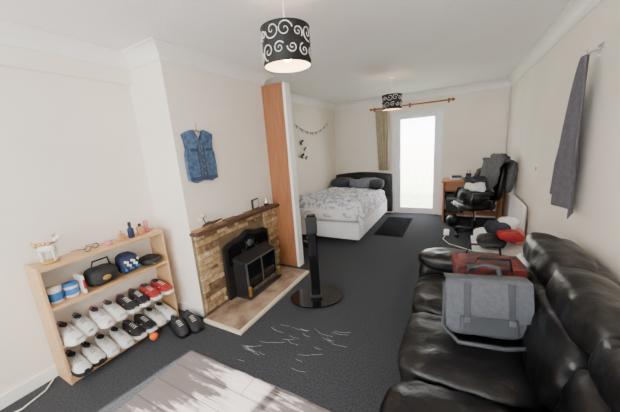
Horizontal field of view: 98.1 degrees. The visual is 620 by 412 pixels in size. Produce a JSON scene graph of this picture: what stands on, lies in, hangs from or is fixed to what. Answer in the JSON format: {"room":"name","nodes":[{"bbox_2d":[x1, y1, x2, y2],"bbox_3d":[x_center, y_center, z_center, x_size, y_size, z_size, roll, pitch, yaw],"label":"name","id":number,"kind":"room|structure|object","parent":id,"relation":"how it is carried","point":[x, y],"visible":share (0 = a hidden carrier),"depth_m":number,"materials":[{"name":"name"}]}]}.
{"room":"studio apartment","nodes":[
{"label":"studio apartment","id":0,"kind":"room"},
{"bbox_2d":[0,66,162,394],"bbox_3d":[-2.251,0.204,1.369,0.100,2.400,2.933,3,14,28],"label":"wall","id":1,"kind":"structure","parent":0,"point":[72,164],"depth_m":1.98,"materials":[{"name":"beige paint"}]},
{"bbox_2d":[0,44,132,85],"bbox_3d":[-2.238,-0.859,1.133,0.060,0.230,2.813,3,14,28],"label":"beam","id":2,"kind":"structure","parent":1,"relation":"attached to","point":[10,56],"depth_m":1.92,"materials":[{"name":"white paint"}]},
{"bbox_2d":[0,308,154,409],"bbox_3d":[-2.103,1.325,1.614,0.018,0.090,2.793,3,14,28],"label":"baseboard","id":3,"kind":"structure","parent":1,"relation":"attached to","point":[35,382],"depth_m":1.87,"materials":[{"name":"white paint"}]},
{"bbox_2d":[129,60,272,310],"bbox_3d":[-1.055,-0.252,3.051,0.574,2.400,1.307,3,14,28],"label":"wall","id":4,"kind":"structure","parent":0,"point":[168,98],"depth_m":2.55,"materials":[{"name":"white paint"}]},
{"bbox_2d":[176,300,203,316],"bbox_3d":[-1.233,1.022,2.704,0.454,0.090,0.018,3,14,28],"label":"baseboard","id":5,"kind":"structure","parent":4,"relation":"attached to","point":[181,305],"depth_m":2.66,"materials":[{"name":"white wood"}]},
{"bbox_2d":[180,123,217,182],"bbox_3d":[-1.000,-0.488,2.454,0.045,0.537,0.345,3,14,28],"label":"vest","id":6,"kind":"object","parent":4,"relation":"attached to","point":[199,155],"visible":1,"depth_m":2.44,"materials":[{"name":"blue fabric"}]},
{"bbox_2d":[0,0,602,110],"bbox_3d":[0.244,-1.330,2.192,3.266,0.110,7.164,3,14,28],"label":"trim","id":7,"kind":"structure","parent":4,"relation":"attached to","point":[152,49],"depth_m":2.20,"materials":[{"name":"white paint"}]},
{"bbox_2d":[0,212,495,411],"bbox_3d":[0.386,1.000,2.719,3.526,0.100,7.364,3,14,28],"label":"floor","id":8,"kind":"structure","parent":0,"point":[376,276],"depth_m":2.20,"materials":[{"name":"grey carpet"}]},
{"bbox_2d":[15,378,53,411],"bbox_3d":[-1.998,1.352,1.639,0.128,0.009,0.724,3,14,28],"label":"cable","id":9,"kind":"object","parent":8,"relation":"on","point":[53,378],"visible":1,"depth_m":1.82,"materials":[{"name":"white plastic"}]},
{"bbox_2d":[23,228,178,384],"bbox_3d":[-1.612,0.740,2.232,0.210,0.894,0.866,3,14,28],"label":"shelf unit","id":10,"kind":"object","parent":8,"relation":"on","point":[156,236],"visible":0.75,"depth_m":1.97,"materials":[{"name":"brown wood"}]},
{"bbox_2d":[30,233,61,264],"bbox_3d":[-1.796,0.290,1.846,0.115,0.201,0.140,3,14,28],"label":"animal figurine","id":11,"kind":"object","parent":10,"relation":"on","point":[44,247],"visible":1,"depth_m":1.83,"materials":[{"name":"white ceramic"}]},
{"bbox_2d":[45,284,64,304],"bbox_3d":[-1.780,0.618,1.877,0.084,0.118,0.084,3,14,28],"label":"tub","id":12,"kind":"object","parent":10,"relation":"on","point":[54,292],"visible":0.96,"depth_m":1.85,"materials":[{"name":"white plastic"}]},
{"bbox_2d":[56,321,85,345],"bbox_3d":[-1.721,0.899,1.924,0.260,0.110,0.109,3,14,28],"label":"sneaker","id":13,"kind":"object","parent":10,"relation":"on","point":[70,335],"visible":0.96,"depth_m":1.89,"materials":[{"name":"white fabric"}]},
{"bbox_2d":[62,280,79,297],"bbox_3d":[-1.738,0.605,1.956,0.084,0.103,0.084,3,14,28],"label":"tub","id":14,"kind":"object","parent":10,"relation":"on","point":[71,289],"visible":1,"depth_m":1.93,"materials":[{"name":"blue plastic"}]},
{"bbox_2d":[65,350,93,377],"bbox_3d":[-1.710,1.143,1.976,0.269,0.110,0.108,3,14,28],"label":"sneaker","id":15,"kind":"object","parent":10,"relation":"on","point":[80,366],"visible":0.92,"depth_m":1.94,"materials":[{"name":"white fabric"}]},
{"bbox_2d":[73,273,87,292],"bbox_3d":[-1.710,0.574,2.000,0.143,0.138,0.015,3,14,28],"label":"spray bottle","id":16,"kind":"object","parent":10,"relation":"on","point":[81,283],"visible":0.81,"depth_m":1.98,"materials":[{"name":"white plastic"}]},
{"bbox_2d":[72,312,97,336],"bbox_3d":[-1.703,0.878,2.013,0.260,0.110,0.108,3,14,28],"label":"sneaker","id":17,"kind":"object","parent":10,"relation":"on","point":[80,321],"visible":0.95,"depth_m":1.99,"materials":[{"name":"white fabric"}]},
{"bbox_2d":[71,243,98,251],"bbox_3d":[-1.721,0.317,2.055,0.124,0.041,0.129,-3,12,6],"label":"eyeglasses","id":18,"kind":"object","parent":10,"relation":"on","point":[94,243],"visible":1,"depth_m":2.03,"materials":[{"name":"black plastic"}]},
{"bbox_2d":[80,341,106,366],"bbox_3d":[-1.673,1.121,2.063,0.270,0.110,0.108,3,14,28],"label":"sneaker","id":19,"kind":"object","parent":10,"relation":"on","point":[95,355],"visible":0.97,"depth_m":2.03,"materials":[{"name":"white fabric"}]},
{"bbox_2d":[83,256,118,285],"bbox_3d":[-1.652,0.504,2.119,0.182,0.204,0.225,3,14,28],"label":"handbag","id":20,"kind":"object","parent":10,"relation":"on","point":[100,274],"visible":0.98,"depth_m":2.06,"materials":[{"name":"leather"}]},
{"bbox_2d":[88,306,115,328],"bbox_3d":[-1.631,0.855,2.094,0.259,0.110,0.108,3,14,28],"label":"sneaker","id":21,"kind":"object","parent":10,"relation":"on","point":[101,318],"visible":0.99,"depth_m":2.06,"materials":[{"name":"white fabric"}]},
{"bbox_2d":[95,333,119,357],"bbox_3d":[-1.635,1.099,2.149,0.270,0.110,0.109,3,14,28],"label":"sneaker","id":22,"kind":"object","parent":10,"relation":"on","point":[106,344],"visible":0.94,"depth_m":2.12,"materials":[{"name":"white fabric"}]},
{"bbox_2d":[105,240,112,245],"bbox_3d":[-1.614,0.294,2.158,0.050,0.032,0.050,3,14,28],"label":"jar","id":23,"kind":"object","parent":10,"relation":"on","point":[109,242],"visible":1,"depth_m":2.14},
{"bbox_2d":[102,299,127,320],"bbox_3d":[-1.591,0.834,2.178,0.259,0.110,0.108,3,14,28],"label":"sneaker","id":24,"kind":"object","parent":10,"relation":"on","point":[118,312],"visible":0.96,"depth_m":2.15,"materials":[{"name":"white fabric"}]},
{"bbox_2d":[109,326,133,348],"bbox_3d":[-1.579,1.077,2.234,0.270,0.110,0.108,3,14,28],"label":"sneaker","id":25,"kind":"object","parent":10,"relation":"on","point":[122,338],"visible":0.98,"depth_m":2.20,"materials":[{"name":"white fabric"}]},
{"bbox_2d":[118,230,125,240],"bbox_3d":[-1.569,0.246,2.238,0.040,0.085,0.040,3,14,28],"label":"perfume bottle","id":26,"kind":"object","parent":10,"relation":"on","point":[121,236],"visible":1,"depth_m":2.23,"materials":[{"name":"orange glass"}]},
{"bbox_2d":[115,251,140,273],"bbox_3d":[-1.562,0.480,2.293,0.164,0.174,0.155,3,14,28],"label":"cap","id":27,"kind":"object","parent":10,"relation":"on","point":[126,262],"visible":0.98,"depth_m":2.24,"materials":[{"name":"blue fabric"}]},
{"bbox_2d":[115,293,140,313],"bbox_3d":[-1.544,0.810,2.267,0.259,0.110,0.108,3,14,28],"label":"sneaker","id":28,"kind":"object","parent":10,"relation":"on","point":[130,305],"visible":0.96,"depth_m":2.23,"materials":[{"name":"black fabric"}]},
{"bbox_2d":[127,222,134,237],"bbox_3d":[-1.542,0.203,2.305,0.048,0.136,0.047,3,14,28],"label":"perfume bottle","id":29,"kind":"object","parent":10,"relation":"on","point":[130,230],"visible":1,"depth_m":2.29,"materials":[{"name":"blue glass"}]},
{"bbox_2d":[121,319,146,339],"bbox_3d":[-1.530,1.053,2.326,0.270,0.110,0.108,3,14,28],"label":"sneaker","id":30,"kind":"object","parent":10,"relation":"on","point":[135,330],"visible":0.94,"depth_m":2.29,"materials":[{"name":"black fabric"}]},
{"bbox_2d":[128,288,151,307],"bbox_3d":[-1.501,0.789,2.348,0.260,0.110,0.108,3,14,28],"label":"sneaker","id":31,"kind":"object","parent":10,"relation":"on","point":[138,296],"visible":0.91,"depth_m":2.32,"materials":[{"name":"black fabric"}]},
{"bbox_2d":[136,223,144,234],"bbox_3d":[-1.503,0.203,2.378,0.040,0.100,0.050,3,14,28],"label":"perfume bottle","id":32,"kind":"object","parent":10,"relation":"on","point":[140,229],"visible":1,"depth_m":2.36,"materials":[{"name":"orange glass"}]},
{"bbox_2d":[133,313,157,332],"bbox_3d":[-1.482,1.032,2.407,0.269,0.110,0.108,3,14,28],"label":"sneaker","id":33,"kind":"object","parent":10,"relation":"on","point":[144,321],"visible":0.91,"depth_m":2.38,"materials":[{"name":"black fabric"}]},
{"bbox_2d":[143,220,148,231],"bbox_3d":[-1.497,0.181,2.450,0.040,0.112,0.040,3,14,28],"label":"perfume bottle","id":34,"kind":"object","parent":10,"relation":"on","point":[145,223],"visible":0.98,"depth_m":2.44,"materials":[{"name":"pink glass"}]},
{"bbox_2d":[139,253,160,265],"bbox_3d":[-1.461,0.489,2.450,0.197,0.074,0.153,3,14,28],"label":"purse","id":35,"kind":"object","parent":10,"relation":"on","point":[148,259],"visible":0.95,"depth_m":2.40,"materials":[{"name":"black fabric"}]},
{"bbox_2d":[139,282,161,300],"bbox_3d":[-1.456,0.766,2.438,0.259,0.110,0.108,3,14,28],"label":"sneaker","id":36,"kind":"object","parent":10,"relation":"on","point":[150,291],"visible":0.96,"depth_m":2.41,"materials":[{"name":"red fabric"}]},
{"bbox_2d":[144,307,166,325],"bbox_3d":[-1.444,1.011,2.489,0.270,0.110,0.109,3,14,28],"label":"sneaker","id":37,"kind":"object","parent":10,"relation":"on","point":[160,319],"visible":0.92,"depth_m":2.46,"materials":[{"name":"white fabric"}]},
{"bbox_2d":[150,278,173,294],"bbox_3d":[-1.398,0.743,2.526,0.260,0.110,0.109,3,14,28],"label":"sneaker","id":38,"kind":"object","parent":10,"relation":"on","point":[165,288],"visible":0.98,"depth_m":2.49,"materials":[{"name":"red fabric"}]},
{"bbox_2d":[154,301,176,319],"bbox_3d":[-1.394,0.989,2.575,0.270,0.110,0.108,3,14,28],"label":"sneaker","id":39,"kind":"object","parent":10,"relation":"on","point":[167,311],"visible":0.93,"depth_m":2.55,"materials":[{"name":"white fabric"}]},
{"bbox_2d":[149,332,157,340],"bbox_3d":[-1.349,1.125,2.321,0.069,0.066,0.069,3,14,28],"label":"ball","id":40,"kind":"object","parent":8,"relation":"on","point":[153,336],"visible":1,"depth_m":2.30,"materials":[{"name":"rubber"}]},
{"bbox_2d":[170,315,191,338],"bbox_3d":[-1.172,1.071,2.413,0.279,0.110,0.112,6,16,39],"label":"shoe","id":41,"kind":"object","parent":8,"relation":"on","point":[179,327],"visible":1,"depth_m":2.37,"materials":[{"name":"leather"}]},
{"bbox_2d":[185,310,203,333],"bbox_3d":[-1.076,1.051,2.470,0.112,0.110,0.280,-16,17,-42],"label":"shoe","id":42,"kind":"object","parent":8,"relation":"on","point":[196,326],"visible":0.98,"depth_m":2.43,"materials":[{"name":"fabric"}]},
{"bbox_2d":[116,350,333,411],"bbox_3d":[-0.788,1.381,1.114,1.290,0.008,1.750,3,14,28],"label":"area rug","id":43,"kind":"object","parent":8,"relation":"on","point":[198,382],"visible":1,"depth_m":1.76,"materials":[{"name":"grey fabric"}]},
{"bbox_2d":[189,203,280,316],"bbox_3d":[-0.713,0.513,3.029,0.109,0.868,1.282,3,14,28],"label":"stone fireplace surround","id":44,"kind":"object","parent":8,"relation":"on","point":[208,242],"visible":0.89,"depth_m":2.68,"materials":[{"name":"brown stone"}]},
{"bbox_2d":[199,215,221,226],"bbox_3d":[-0.947,0.120,2.568,0.053,0.127,0.257,3,14,28],"label":"ornament","id":45,"kind":"object","parent":44,"relation":"on","point":[203,216],"visible":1,"depth_m":2.51,"materials":[{"name":"brown wood"}]},
{"bbox_2d":[251,198,258,209],"bbox_3d":[-0.639,-0.026,3.131,0.022,0.120,0.140,0,13,17],"label":"photo frame","id":46,"kind":"object","parent":44,"relation":"on","point":[254,202],"visible":1,"depth_m":3.11,"materials":[{"name":"black plastic"}]},
{"bbox_2d":[263,197,271,205],"bbox_3d":[-0.523,-0.069,3.333,0.070,0.100,0.145,3,14,28],"label":"vase","id":47,"kind":"object","parent":44,"relation":"on","point":[266,202],"visible":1,"depth_m":3.28,"materials":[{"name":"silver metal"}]},
{"bbox_2d":[203,265,308,334],"bbox_3d":[-0.505,0.947,2.935,0.461,0.034,1.240,3,14,28],"label":"hearth slab","id":48,"kind":"object","parent":8,"relation":"on","point":[236,316],"visible":0.94,"depth_m":2.67,"materials":[{"name":"stone"}]},
{"bbox_2d":[222,227,281,300],"bbox_3d":[-0.594,0.583,2.983,0.235,0.663,0.720,3,14,28],"label":"stove","id":49,"kind":"object","parent":48,"relation":"on","point":[250,262],"visible":1,"depth_m":2.86,"materials":[{"name":"black metal"}]},
{"bbox_2d":[261,82,303,266],"bbox_3d":[-0.333,-0.326,3.425,0.335,2.279,0.115,3,14,28],"label":"board","id":50,"kind":"object","parent":8,"relation":"on","point":[276,97],"visible":0.91,"depth_m":3.34,"materials":[{"name":"brown wood"}]},
{"bbox_2d":[244,327,348,371],"bbox_3d":[-0.128,1.110,2.137,0.844,0.003,0.464,-1,13,16],"label":"thread","id":51,"kind":"object","parent":8,"relation":"on","point":[293,327],"visible":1,"depth_m":2.18},
{"bbox_2d":[302,239,307,247],"bbox_3d":[-0.067,0.584,4.262,0.269,0.110,0.112,3,14,28],"label":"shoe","id":52,"kind":"object","parent":8,"relation":"on","point":[305,243],"visible":0.43,"depth_m":4.22,"materials":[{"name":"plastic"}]},
{"bbox_2d":[290,214,342,308],"bbox_3d":[0.036,0.518,2.689,0.510,0.899,0.436,3,14,28],"label":"stand","id":53,"kind":"object","parent":8,"relation":"on","point":[315,296],"visible":1,"depth_m":2.69,"materials":[{"name":"black plastic"}]},
{"bbox_2d":[299,172,392,241],"bbox_3d":[0.731,-0.090,5.201,1.265,0.909,2.085,3,14,28],"label":"bed","id":54,"kind":"object","parent":8,"relation":"on","point":[355,201],"visible":0.98,"depth_m":4.55,"materials":[{"name":"white fabric"}]},
{"bbox_2d":[373,217,412,236],"bbox_3d":[1.565,0.350,4.967,0.494,0.032,1.214,3,14,28],"label":"mat","id":55,"kind":"object","parent":8,"relation":"on","point":[392,226],"visible":1,"depth_m":4.83,"materials":[{"name":"black rubber"}]},
{"bbox_2d":[446,211,458,225],"bbox_3d":[2.503,0.219,4.716,0.196,0.280,0.205,8,17,43],"label":"bag","id":56,"kind":"object","parent":8,"relation":"on","point":[452,219],"visible":1,"depth_m":4.66,"materials":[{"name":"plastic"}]},
{"bbox_2d":[443,229,470,250],"bbox_3d":[2.152,0.502,4.074,0.229,0.039,0.906,-2,12,8],"label":"power strip","id":57,"kind":"object","parent":8,"relation":"on","point":[446,231],"visible":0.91,"depth_m":4.30,"materials":[{"name":"white plastic"}]},
{"bbox_2d":[442,177,502,221],"bbox_3d":[2.917,-0.108,4.905,0.920,0.764,0.510,3,14,28],"label":"desk","id":58,"kind":"object","parent":8,"relation":"on","point":[449,185],"visible":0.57,"depth_m":4.83,"materials":[{"name":"brown wood"}]},
{"bbox_2d":[445,192,457,212],"bbox_3d":[2.694,-0.072,5.106,0.200,0.358,0.272,3,14,28],"label":"computer tower","id":59,"kind":"object","parent":58,"relation":"on","point":[450,197],"visible":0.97,"depth_m":5.01,"materials":[{"name":"black plastic"}]},
{"bbox_2d":[450,175,461,179],"bbox_3d":[2.696,-0.526,4.965,0.200,0.053,0.250,3,14,28],"label":"books","id":60,"kind":"object","parent":58,"relation":"on","point":[453,177],"visible":1,"depth_m":4.88,"materials":[{"name":"white paper"}]},
{"bbox_2d":[474,168,480,175],"bbox_3d":[3.078,-0.592,4.684,0.356,0.275,0.316,3,14,28],"label":"black rucksack","id":61,"kind":"object","parent":58,"relation":"on","point":[478,171],"visible":0.21,"depth_m":4.68,"materials":[{"name":"fabric"}]},
{"bbox_2d":[453,164,506,237],"bbox_3d":[2.524,-0.084,4.095,0.622,1.117,0.660,-2,13,9],"label":"office chair","id":62,"kind":"object","parent":8,"relation":"on","point":[498,189],"visible":0.68,"depth_m":3.89,"materials":[{"name":"black leather"}]},
{"bbox_2d":[457,175,487,215],"bbox_3d":[2.471,-0.163,4.082,0.390,0.588,0.426,-6,13,-11],"label":"clothes","id":63,"kind":"object","parent":62,"relation":"on","point":[475,184],"visible":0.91,"depth_m":3.94,"materials":[{"name":"white fabric"}]},
{"bbox_2d":[480,153,517,192],"bbox_3d":[2.753,-0.499,3.969,0.316,0.557,0.592,-2,13,8],"label":"coat","id":64,"kind":"object","parent":62,"relation":"on","point":[490,168],"visible":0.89,"depth_m":3.81,"materials":[{"name":"grey fabric"}]},
{"bbox_2d":[471,235,522,255],"bbox_3d":[2.000,0.601,2.860,0.500,0.389,0.540,3,14,28],"label":"plastic storage box","id":65,"kind":"object","parent":8,"relation":"on","point":[511,249],"visible":0.12,"depth_m":2.72,"materials":[{"name":"white plastic"}]},
{"bbox_2d":[473,216,524,248],"bbox_3d":[1.979,0.268,2.798,0.464,0.276,0.509,3,14,28],"label":"clothes","id":66,"kind":"object","parent":65,"relation":"on","point":[503,230],"visible":1,"depth_m":2.73,"materials":[{"name":"multicoloured fabric"}]},
{"bbox_2d":[379,232,619,411],"bbox_3d":[0.950,0.750,1.353,0.995,0.892,2.203,3,14,28],"label":"leather sofa","id":67,"kind":"object","parent":8,"relation":"on","point":[570,362],"visible":0.73,"depth_m":1.19,"materials":[{"name":"black leather"}]},
{"bbox_2d":[441,263,533,351],"bbox_3d":[0.936,0.517,1.398,0.452,0.388,0.287,-1,13,16],"label":"bag","id":68,"kind":"object","parent":67,"relation":"on","point":[498,306],"visible":1,"depth_m":1.38,"materials":[{"name":"fabric"}]},
{"bbox_2d":[451,243,529,278],"bbox_3d":[1.099,0.452,1.678,0.372,0.390,0.236,0,13,20],"label":"tote bag","id":69,"kind":"object","parent":67,"relation":"on","point":[509,265],"visible":0.49,"depth_m":1.61,"materials":[{"name":"fabric"}]},
{"bbox_2d":[0,0,569,103],"bbox_3d":[0.210,-1.436,2.183,3.526,0.100,7.364,3,14,28],"label":"ceiling","id":70,"kind":"structure","parent":0,"point":[356,45],"depth_m":2.09,"materials":[{"name":"white paint"}]},
{"bbox_2d":[260,0,311,73],"bbox_3d":[-0.140,-0.995,1.492,0.278,0.411,0.278,3,14,28],"label":"pendant lamp","id":71,"kind":"object","parent":70,"relation":"hanging from","point":[285,41],"visible":1,"depth_m":1.41,"materials":[{"name":"black fabric"}]},
{"bbox_2d":[382,75,401,110],"bbox_3d":[1.137,-1.567,3.732,0.278,0.436,0.278,3,14,28],"label":"pendant lamp","id":72,"kind":"object","parent":70,"relation":"hanging from","point":[393,101],"visible":1,"depth_m":3.65,"materials":[{"name":"black fabric"}]},
{"bbox_2d":[291,102,336,195],"bbox_3d":[-0.174,-0.753,5.041,0.200,2.400,3.144,3,14,28],"label":"wall","id":73,"kind":"structure","parent":0,"point":[316,173],"depth_m":5.27,"materials":[{"name":"beige paint"}]},
{"bbox_2d":[300,140,307,159],"bbox_3d":[-0.124,-1.010,4.850,0.040,0.365,0.279,3,14,28],"label":"wall decoration","id":74,"kind":"object","parent":73,"relation":"attached to","point":[301,140],"visible":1,"depth_m":4.84,"materials":[{"name":"black"}]},
{"bbox_2d":[294,123,327,134],"bbox_3d":[0.066,-1.500,5.193,0.007,0.270,1.403,3,14,28],"label":"garland","id":75,"kind":"object","parent":73,"relation":"attached to","point":[327,123],"visible":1,"depth_m":5.11,"materials":[{"name":"white paper"}]},
{"bbox_2d":[334,86,511,210],"bbox_3d":[2.053,-1.024,5.539,3.226,2.400,0.120,3,14,28],"label":"wall","id":76,"kind":"structure","parent":0,"point":[474,123],"depth_m":5.06,"materials":[{"name":"beige paint"}]},
{"bbox_2d":[375,110,389,169],"bbox_3d":[1.506,-1.352,5.578,0.300,1.220,0.059,3,14,28],"label":"curtain","id":77,"kind":"object","parent":76,"relation":"hanging from","point":[382,118],"visible":0.98,"depth_m":5.56,"materials":[{"name":"beige fabric"}]},
{"bbox_2d":[370,98,454,111],"bbox_3d":[1.934,-1.961,5.221,1.560,0.080,0.115,3,14,28],"label":"curtain rod","id":78,"kind":"object","parent":76,"relation":"attached to","point":[448,99],"depth_m":5.07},
{"bbox_2d":[394,110,441,214],"bbox_3d":[2.171,-0.830,5.484,0.876,2.027,0.110,3,14,28],"label":"door","id":79,"kind":"structure","parent":76,"relation":"in","point":[398,208],"depth_m":5.48,"materials":[{"name":"white plastic"}]},
{"bbox_2d":[392,108,443,214],"bbox_3d":[2.154,-0.838,5.452,0.940,2.060,0.015,3,14,28],"label":"door frame","id":80,"kind":"structure","parent":76,"relation":"attached to","point":[442,109],"depth_m":5.37,"materials":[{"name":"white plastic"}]},
{"bbox_2d":[440,211,494,217],"bbox_3d":[3.070,0.162,5.206,0.986,0.090,0.018,3,14,28],"label":"baseboard","id":81,"kind":"structure","parent":76,"relation":"attached to","point":[440,211],"depth_m":5.19,"materials":[{"name":"white wood"}]},
{"bbox_2d":[503,86,510,152],"bbox_3d":[3.398,-0.886,4.706,0.028,2.260,0.028,3,14,28],"label":"pipe","id":82,"kind":"object","parent":76,"relation":"attached to","point":[509,86],"depth_m":4.57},
{"bbox_2d":[501,0,619,280],"bbox_3d":[1.805,-0.148,1.640,0.100,2.400,7.364,3,14,28],"label":"wall","id":83,"kind":"structure","parent":0,"point":[539,99],"depth_m":1.87,"materials":[{"name":"beige paint"}]},
{"bbox_2d":[508,193,526,234],"bbox_3d":[2.671,0.258,3.473,0.076,0.699,0.910,3,14,28],"label":"radiator","id":84,"kind":"object","parent":83,"relation":"attached to","point":[517,208],"visible":0.49,"depth_m":3.28,"materials":[{"name":"white metal"}]},
{"bbox_2d":[585,41,604,55],"bbox_3d":[1.758,-0.967,1.667,0.075,0.070,0.070,3,14,28],"label":"wall hook","id":85,"kind":"object","parent":83,"relation":"attached to","point":[600,48],"visible":0.98,"depth_m":1.65,"materials":[{"name":"silver metal"}]},
{"bbox_2d":[549,54,589,218],"bbox_3d":[1.837,-0.474,1.911,0.052,1.035,0.518,3,14,28],"label":"hanging towel","id":86,"kind":"object","parent":85,"relation":"hanging from","point":[563,182],"visible":1,"depth_m":1.84,"materials":[{"name":"grey fabric"}]},
{"label":"outside","id":87,"kind":"structure","parent":0,"visible":0},
{"bbox_2d":[401,174,432,207],"bbox_3d":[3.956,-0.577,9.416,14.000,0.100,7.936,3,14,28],"label":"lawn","id":88,"kind":"structure","parent":87,"point":[412,195],"depth_m":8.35,"materials":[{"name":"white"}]},
{"bbox_2d":[401,143,433,183],"bbox_3d":[4.529,-1.567,9.995,10.380,1.500,0.030,3,14,28],"label":"fence","id":89,"kind":"object","parent":88,"relation":"on","point":[415,152],"visible":0.11,"depth_m":10.21,"materials":[{"name":"white wood"}]}
]}

